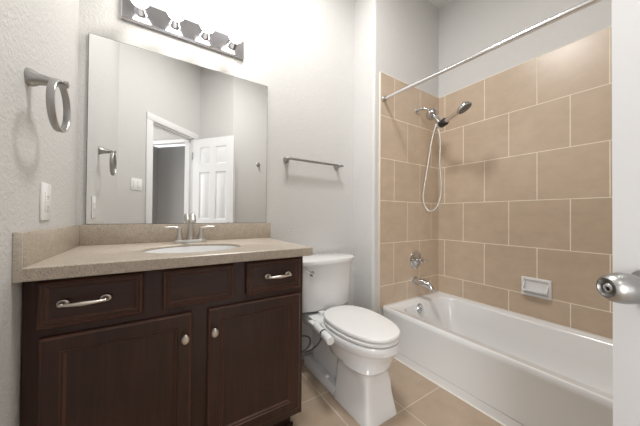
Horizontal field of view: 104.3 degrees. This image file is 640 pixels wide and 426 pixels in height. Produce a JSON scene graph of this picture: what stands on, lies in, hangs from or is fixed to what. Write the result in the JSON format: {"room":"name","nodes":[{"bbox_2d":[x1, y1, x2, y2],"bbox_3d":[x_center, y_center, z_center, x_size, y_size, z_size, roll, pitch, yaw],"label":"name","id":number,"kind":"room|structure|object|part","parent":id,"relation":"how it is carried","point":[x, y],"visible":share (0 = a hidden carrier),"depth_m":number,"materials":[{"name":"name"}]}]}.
{"room":"bathroom","nodes":[
{"label":"bathroom","id":0,"kind":"room"},
{"bbox_2d":[0,0,78,425],"bbox_3d":[-0.836,-0.466,0.594,0.100,3.050,1.339,1,-1,-33],"label":"wall","id":1,"kind":"structure","parent":0,"point":[42,36],"depth_m":0.74,"materials":[{"name":"grey paint"}]},
{"bbox_2d":[39,182,50,219],"bbox_3d":[-0.951,-0.039,0.864,0.010,0.128,0.082,1,-1,-33],"label":"wall outlet","id":2,"kind":"object","parent":1,"relation":"attached to","point":[45,189],"visible":1,"depth_m":0.85,"materials":[{"name":"white plastic"}]},
{"bbox_2d":[45,192,49,211],"bbox_3d":[-0.950,-0.039,0.865,0.004,0.068,0.034,1,-1,-33],"label":"receptacle","id":3,"kind":"object","parent":2,"relation":"attached to","point":[47,194],"depth_m":0.86,"materials":[{"name":"white plastic"}]},
{"bbox_2d":[24,67,70,132],"bbox_3d":[-0.831,-0.344,0.757,0.089,0.181,0.157,1,-1,-33],"label":"towel ring","id":4,"kind":"object","parent":1,"relation":"attached to","point":[32,77],"visible":1,"depth_m":0.74,"materials":[{"name":"silver metal"}]},
{"bbox_3d":[-0.838,-0.407,0.769,0.089,0.053,0.053,1,-1,-33],"label":"post","id":5,"kind":"part","parent":4,"relation":"part of","materials":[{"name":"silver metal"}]},
{"bbox_2d":[75,0,354,347],"bbox_3d":[-0.482,-0.453,1.676,1.865,3.050,0.100,1,-1,-33],"label":"wall","id":6,"kind":"structure","parent":0,"point":[303,51],"depth_m":1.80,"materials":[{"name":"grey paint"}]},
{"bbox_2d":[80,223,270,245],"bbox_3d":[-0.738,0.111,1.436,0.948,0.099,0.020,1,-1,-33],"label":"backsplash","id":7,"kind":"structure","parent":6,"relation":"attached to","point":[102,234],"depth_m":1.34,"materials":[{"name":"beige stone"}]},
{"bbox_2d":[85,33,267,224],"bbox_3d":[-0.742,-0.402,1.442,0.903,0.926,0.010,1,-1,-33],"label":"wall mirror","id":8,"kind":"object","parent":6,"relation":"attached to","point":[169,139],"visible":0.92,"depth_m":1.38,"materials":[{"name":"white mirror"}]},
{"bbox_2d":[121,0,243,60],"bbox_3d":[-0.711,-1.044,1.370,0.619,0.113,0.170,1,-1,-33],"label":"vanity light","id":9,"kind":"object","parent":6,"relation":"attached to","point":[172,23],"visible":1,"depth_m":1.36,"materials":[{"name":"silver metal"}]},
{"bbox_3d":[-0.880,-1.047,1.214,0.082,0.082,0.091,1,-1,-33],"label":"bulb","id":10,"kind":"part","parent":9,"relation":"part of","materials":[{"name":"white glass"}]},
{"bbox_2d":[134,6,147,17],"bbox_3d":[-0.918,-1.047,1.273,0.058,0.058,0.052,1,-1,-33],"label":"socket","id":11,"kind":"object","parent":9,"relation":"attached to","point":[138,12],"depth_m":1.28,"materials":[{"name":"silver metal"}]},
{"bbox_2d":[169,18,180,29],"bbox_3d":[-0.790,-1.045,1.355,0.058,0.058,0.052,1,-1,-33],"label":"socket","id":12,"kind":"object","parent":9,"relation":"attached to","point":[173,25],"depth_m":1.36,"materials":[{"name":"silver metal"}]},
{"bbox_3d":[-0.752,-1.045,1.297,0.082,0.082,0.091,1,-1,-33],"label":"bulb","id":13,"kind":"part","parent":9,"relation":"part of","materials":[{"name":"white glass"}]},
{"bbox_2d":[199,30,209,40],"bbox_3d":[-0.662,-1.043,1.437,0.058,0.058,0.052,1,-1,-33],"label":"socket","id":14,"kind":"object","parent":9,"relation":"attached to","point":[203,36],"depth_m":1.44,"materials":[{"name":"silver metal"}]},
{"bbox_3d":[-0.624,-1.043,1.379,0.082,0.082,0.091,1,-1,-33],"label":"bulb","id":15,"kind":"part","parent":9,"relation":"part of","materials":[{"name":"white glass"}]},
{"bbox_2d":[227,40,236,49],"bbox_3d":[-0.533,-1.041,1.520,0.058,0.058,0.052,1,-1,-33],"label":"socket","id":16,"kind":"object","parent":9,"relation":"attached to","point":[230,45],"depth_m":1.52,"materials":[{"name":"silver metal"}]},
{"bbox_3d":[-0.496,-1.041,1.461,0.082,0.082,0.091,1,-1,-33],"label":"bulb","id":17,"kind":"part","parent":9,"relation":"part of","materials":[{"name":"white glass"}]},
{"bbox_2d":[302,344,312,359],"bbox_3d":[-0.048,1.036,1.880,0.776,0.085,0.014,1,-1,-33],"label":"baseboard","id":18,"kind":"structure","parent":6,"relation":"attached to","point":[311,346],"depth_m":1.84,"materials":[{"name":"white paint"}]},
{"bbox_2d":[302,335,321,353],"bbox_3d":[-0.117,0.784,1.614,0.470,0.282,0.176,0,-1,38],"label":"supply hose","id":19,"kind":"object","parent":6,"relation":"attached to","point":[318,343],"visible":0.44,"depth_m":1.59,"materials":[{"name":"grey metal"}]},
{"bbox_2d":[283,157,343,169],"bbox_3d":[-0.038,-0.374,1.859,0.503,0.046,0.070,1,-1,-33],"label":"towel bar","id":20,"kind":"object","parent":6,"relation":"attached to","point":[285,159],"visible":1,"depth_m":1.81,"materials":[{"name":"silver metal"}]},
{"bbox_3d":[-0.223,-0.377,1.741,0.046,0.046,0.070,1,-1,-33],"label":"post","id":21,"kind":"part","parent":20,"relation":"part of","materials":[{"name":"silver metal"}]},
{"bbox_2d":[353,0,438,315],"bbox_3d":[0.719,-0.436,2.308,0.940,3.050,0.334,1,-1,-33],"label":"wall","id":22,"kind":"structure","parent":0,"point":[399,39],"depth_m":2.03,"materials":[{"name":"grey paint"}]},
{"bbox_2d":[378,72,380,313],"bbox_3d":[0.464,-0.011,1.939,0.012,2.188,0.010,1,-1,-33],"label":"trim","id":23,"kind":"structure","parent":22,"relation":"attached to","point":[379,72],"depth_m":1.94,"materials":[{"name":"beige tile"}]},
{"bbox_2d":[380,73,438,307],"bbox_3d":[0.797,-0.177,2.154,0.780,1.842,0.010,1,-1,-33],"label":"tile","id":24,"kind":"structure","parent":22,"relation":"attached to","point":[406,227],"depth_m":2.11,"materials":[{"name":"beige tile"}]},
{"bbox_2d":[410,250,429,268],"bbox_3d":[0.858,0.406,2.135,0.160,0.160,0.085,1,-1,-33],"label":"shower valve","id":25,"kind":"object","parent":24,"relation":"attached to","point":[416,259],"visible":1,"depth_m":2.14,"materials":[{"name":"silver metal"}]},
{"bbox_3d":[0.891,0.407,2.135,0.107,0.052,0.036,1,-1,-24],"label":"lever","id":26,"kind":"part","parent":25,"relation":"part of","materials":[{"name":"silver metal"}]},
{"bbox_2d":[412,276,434,290],"bbox_3d":[0.874,0.595,2.091,0.078,0.096,0.174,1,-1,-33],"label":"tub spout","id":27,"kind":"object","parent":24,"relation":"attached to","point":[416,281],"visible":1,"depth_m":2.08,"materials":[{"name":"silver metal"}]},
{"bbox_2d":[415,101,471,211],"bbox_3d":[0.977,-0.467,1.972,0.138,0.916,0.497,1,-1,-21],"label":"shower","id":28,"kind":"object","parent":24,"relation":"attached to","point":[432,114],"visible":1,"depth_m":2.03,"materials":[{"name":"silver metal"}]},
{"bbox_3d":[0.899,-0.887,2.156,0.134,0.075,0.052,0,-1,33],"label":"arm","id":29,"kind":"part","parent":28,"relation":"part of","materials":[{"name":"silver metal"}]},
{"bbox_3d":[0.972,-0.765,2.049,0.050,0.129,0.113,1,-1,-24],"label":"bracket stem","id":30,"kind":"part","parent":28,"relation":"part of","materials":[{"name":"silver metal"}]},
{"bbox_2d":[382,0,601,101],"bbox_3d":[0.912,-0.876,1.327,0.042,0.095,1.514,1,-1,-33],"label":"shower rod","id":31,"kind":"object","parent":24,"relation":"attached to","point":[587,3],"visible":1,"depth_m":1.26,"materials":[{"name":"silver metal"}]},
{"bbox_2d":[290,358,502,425],"bbox_3d":[0.285,1.086,-0.654,5.000,0.060,5.000,1,-1,-33],"label":"floor","id":32,"kind":"structure","parent":0,"point":[419,401],"depth_m":1.39,"materials":[{"name":"beige tile"}]},
{"bbox_2d":[20,256,302,425],"bbox_3d":[-0.608,0.633,1.173,0.929,0.868,0.596,1,-1,-33],"label":"vanity cabinet","id":33,"kind":"object","parent":32,"relation":"on","point":[216,344],"visible":0.98,"depth_m":0.91,"materials":[{"name":"brown wood"}]},
{"bbox_3d":[-0.729,0.276,0.767,0.130,0.022,0.040,1,-1,-33],"label":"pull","id":34,"kind":"part","parent":33,"relation":"part of","materials":[{"name":"grey metal"}]},
{"bbox_3d":[-0.727,0.277,0.802,0.257,0.142,0.018,1,-1,-33],"label":"drawer","id":35,"kind":"part","parent":33,"relation":"part of","materials":[{"name":"brown wood"}]},
{"bbox_3d":[-0.663,0.651,0.842,0.405,0.553,0.018,1,-1,-33],"label":"door","id":36,"kind":"part","parent":33,"relation":"part of","materials":[{"name":"brown wood"}]},
{"bbox_2d":[12,223,312,282],"bbox_3d":[-0.592,0.130,1.189,0.968,0.138,0.595,1,-1,-33],"label":"countertop","id":37,"kind":"structure","parent":33,"relation":"on","point":[71,251],"depth_m":1.00,"materials":[{"name":"beige stone"}]},
{"bbox_2d":[165,213,213,243],"bbox_3d":[-0.697,0.079,1.342,0.168,0.162,0.184,0,-1,15],"label":"faucet","id":38,"kind":"object","parent":37,"relation":"on","point":[190,238],"visible":0.99,"depth_m":1.33,"materials":[{"name":"silver metal"}]},
{"bbox_3d":[-0.766,0.106,1.308,0.086,0.076,0.038,1,-1,-33],"label":"handle","id":39,"kind":"part","parent":38,"relation":"part of","materials":[{"name":"silver metal"}]},
{"bbox_3d":[-0.683,0.072,1.320,0.043,0.148,0.114,1,-1,-33],"label":"spout","id":40,"kind":"part","parent":38,"relation":"part of","materials":[{"name":"silver metal"}]},
{"bbox_3d":[-0.638,0.108,1.390,0.086,0.076,0.038,1,-1,-33],"label":"handle","id":41,"kind":"part","parent":38,"relation":"part of","materials":[{"name":"silver metal"}]},
{"bbox_2d":[145,246,236,252],"bbox_3d":[-0.581,0.240,1.153,0.406,0.138,0.316,1,-1,-33],"label":"sink","id":42,"kind":"object","parent":37,"relation":"in","point":[187,249],"visible":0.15,"depth_m":1.28,"materials":[{"name":"white ceramic"}]},
{"bbox_3d":[-0.498,0.465,0.919,0.027,0.035,0.032,1,-1,-33],"label":"knob","id":43,"kind":"part","parent":33,"relation":"part of","materials":[{"name":"grey metal"}]},
{"bbox_3d":[-0.465,0.281,0.970,0.252,0.142,0.018,1,-1,-33],"label":"false drawer","id":44,"kind":"part","parent":33,"relation":"part of","materials":[{"name":"brown wood"}]},
{"bbox_3d":[-0.413,0.466,0.973,0.027,0.035,0.032,1,-1,-33],"label":"knob","id":45,"kind":"part","parent":33,"relation":"part of","materials":[{"name":"grey metal"}]},
{"bbox_3d":[-0.273,0.657,1.092,0.411,0.553,0.018,1,-1,-33],"label":"door","id":46,"kind":"part","parent":33,"relation":"part of","materials":[{"name":"brown wood"}]},
{"bbox_3d":[-0.206,0.285,1.136,0.261,0.142,0.018,1,-1,-33],"label":"drawer","id":47,"kind":"part","parent":33,"relation":"part of","materials":[{"name":"brown wood"}]},
{"bbox_3d":[-0.180,0.284,1.119,0.128,0.022,0.040,1,-1,-33],"label":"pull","id":48,"kind":"part","parent":33,"relation":"part of","materials":[{"name":"grey metal"}]},
{"bbox_2d":[302,252,399,425],"bbox_3d":[0.145,0.691,1.548,0.476,0.772,0.759,1,-1,-33],"label":"toilet","id":49,"kind":"object","parent":32,"relation":"on","point":[354,369],"visible":0.94,"depth_m":1.40,"materials":[{"name":"white ceramic"}]},
{"bbox_3d":[-0.063,0.381,1.583,0.093,0.063,0.031,1,-1,-41],"label":"flush lever","id":50,"kind":"part","parent":49,"relation":"part of","materials":[{"name":"silver metal"}]},
{"bbox_2d":[308,314,333,344],"bbox_3d":[0.114,0.677,1.529,0.377,0.047,0.314,1,-1,-33],"label":"bidet attachment","id":51,"kind":"object","parent":49,"relation":"attached to","point":[317,320],"visible":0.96,"depth_m":1.43,"materials":[{"name":"white plastic"}]},
{"bbox_3d":[0.074,0.670,1.619,0.346,0.020,0.120,1,-1,-33],"label":"mounting plate","id":52,"kind":"part","parent":51,"relation":"part of","materials":[{"name":"white plastic"}]},
{"bbox_3d":[-0.001,0.673,1.468,0.077,0.043,0.177,0,-1,-1],"label":"arm","id":53,"kind":"part","parent":51,"relation":"part of","materials":[{"name":"white plastic"}]},
{"bbox_3d":[0.014,0.496,1.764,0.454,0.308,0.238,1,-1,-33],"label":"tank","id":54,"kind":"part","parent":49,"relation":"part of","materials":[{"name":"white ceramic"}]},
{"bbox_3d":[0.017,0.323,1.757,0.476,0.035,0.270,1,-1,-33],"label":"tank lid","id":55,"kind":"part","parent":49,"relation":"part of","materials":[{"name":"white ceramic"}]},
{"bbox_3d":[0.234,0.661,1.448,0.341,0.025,0.491,1,-1,-33],"label":"seat","id":56,"kind":"part","parent":49,"relation":"part of","materials":[{"name":"white plastic"}]},
{"bbox_3d":[0.232,0.635,1.451,0.333,0.030,0.503,1,-1,-33],"label":"lid","id":57,"kind":"part","parent":49,"relation":"part of","materials":[{"name":"white plastic"}]},
{"bbox_2d":[383,292,612,425],"bbox_3d":[1.209,0.908,1.509,0.742,0.354,1.511,1,-1,-33],"label":"bathtub","id":58,"kind":"object","parent":32,"relation":"on","point":[516,369],"visible":0.96,"depth_m":1.48,"materials":[{"name":"white ceramic"}]},
{"bbox_3d":[0.819,0.781,2.031,0.080,0.080,0.025,1,-1,-33],"label":"overflow plate","id":59,"kind":"part","parent":58,"relation":"part of","materials":[{"name":"silver metal"}]},
{"bbox_2d":[394,357,505,425],"bbox_3d":[0.902,1.078,1.312,0.010,0.006,1.511,1,-1,-33],"label":"trim","id":60,"kind":"structure","parent":58,"relation":"attached to","point":[494,419],"depth_m":1.47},
{"bbox_2d":[428,0,449,8],"bbox_3d":[0.311,-2.024,-0.623,5.000,0.060,5.000,1,-1,-33],"label":"ceiling","id":61,"kind":"structure","parent":0,"point":[438,3],"depth_m":2.31,"materials":[{"name":"white paint"}]},
{"bbox_2d":[438,0,611,97],"bbox_3d":[1.609,-0.435,1.713,0.100,3.050,1.629,1,-1,-33],"label":"wall","id":62,"kind":"structure","parent":0,"point":[467,28],"depth_m":1.95,"materials":[{"name":"grey paint"}]},
{"bbox_2d":[381,25,611,97],"bbox_3d":[1.215,-1.102,1.528,0.782,0.004,1.519,1,-1,-33],"label":"trim","id":63,"kind":"structure","parent":62,"relation":"attached to","point":[611,25],"depth_m":1.88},
{"bbox_2d":[384,291,612,339],"bbox_3d":[1.213,0.731,1.514,0.740,0.005,1.512,1,-1,-33],"label":"trim","id":64,"kind":"structure","parent":62,"relation":"attached to","point":[436,291],"depth_m":1.87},
{"bbox_2d":[438,26,612,338],"bbox_3d":[1.536,-0.175,1.724,0.012,1.842,1.527,1,-1,-33],"label":"tile","id":65,"kind":"structure","parent":62,"relation":"attached to","point":[526,170],"depth_m":1.75,"materials":[{"name":"beige tile"}]},
{"bbox_2d":[521,276,551,299],"bbox_3d":[1.488,0.520,1.722,0.056,0.129,0.165,1,-1,-33],"label":"soap dish","id":66,"kind":"object","parent":65,"relation":"attached to","point":[540,288],"visible":1,"depth_m":1.72,"materials":[{"name":"white ceramic"}]},
{"bbox_2d":[521,281,548,295],"bbox_3d":[1.482,0.524,1.718,0.044,0.070,0.137,1,-1,-33],"label":"tray","id":67,"kind":"object","parent":66,"relation":"on","point":[533,288],"depth_m":1.73,"materials":[{"name":"white ceramic"}]},
{"bbox_3d":[0.083,-0.465,-0.114,0.873,3.050,0.873,1,-1,-33],"label":"doorway","id":68,"kind":"structure","parent":0,"visible":0},
{"bbox_3d":[0.206,0.033,-0.147,0.528,2.055,0.528,1,-1,-33],"label":"door frame","id":69,"kind":"structure","parent":68,"relation":"attached to","visible":0},
{"bbox_2d":[596,0,639,425],"bbox_3d":[0.524,0.045,0.167,0.179,2.018,0.646,0,-1,12],"label":"door","id":70,"kind":"structure","parent":69,"relation":"attached to","point":[621,287],"depth_m":0.46,"materials":[{"name":"white paint"}]},
{"bbox_3d":[0.519,0.129,0.425,0.054,0.052,0.052,0,-1,6],"label":"knob","id":71,"kind":"part","parent":70,"relation":"part of","materials":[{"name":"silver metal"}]}
]}

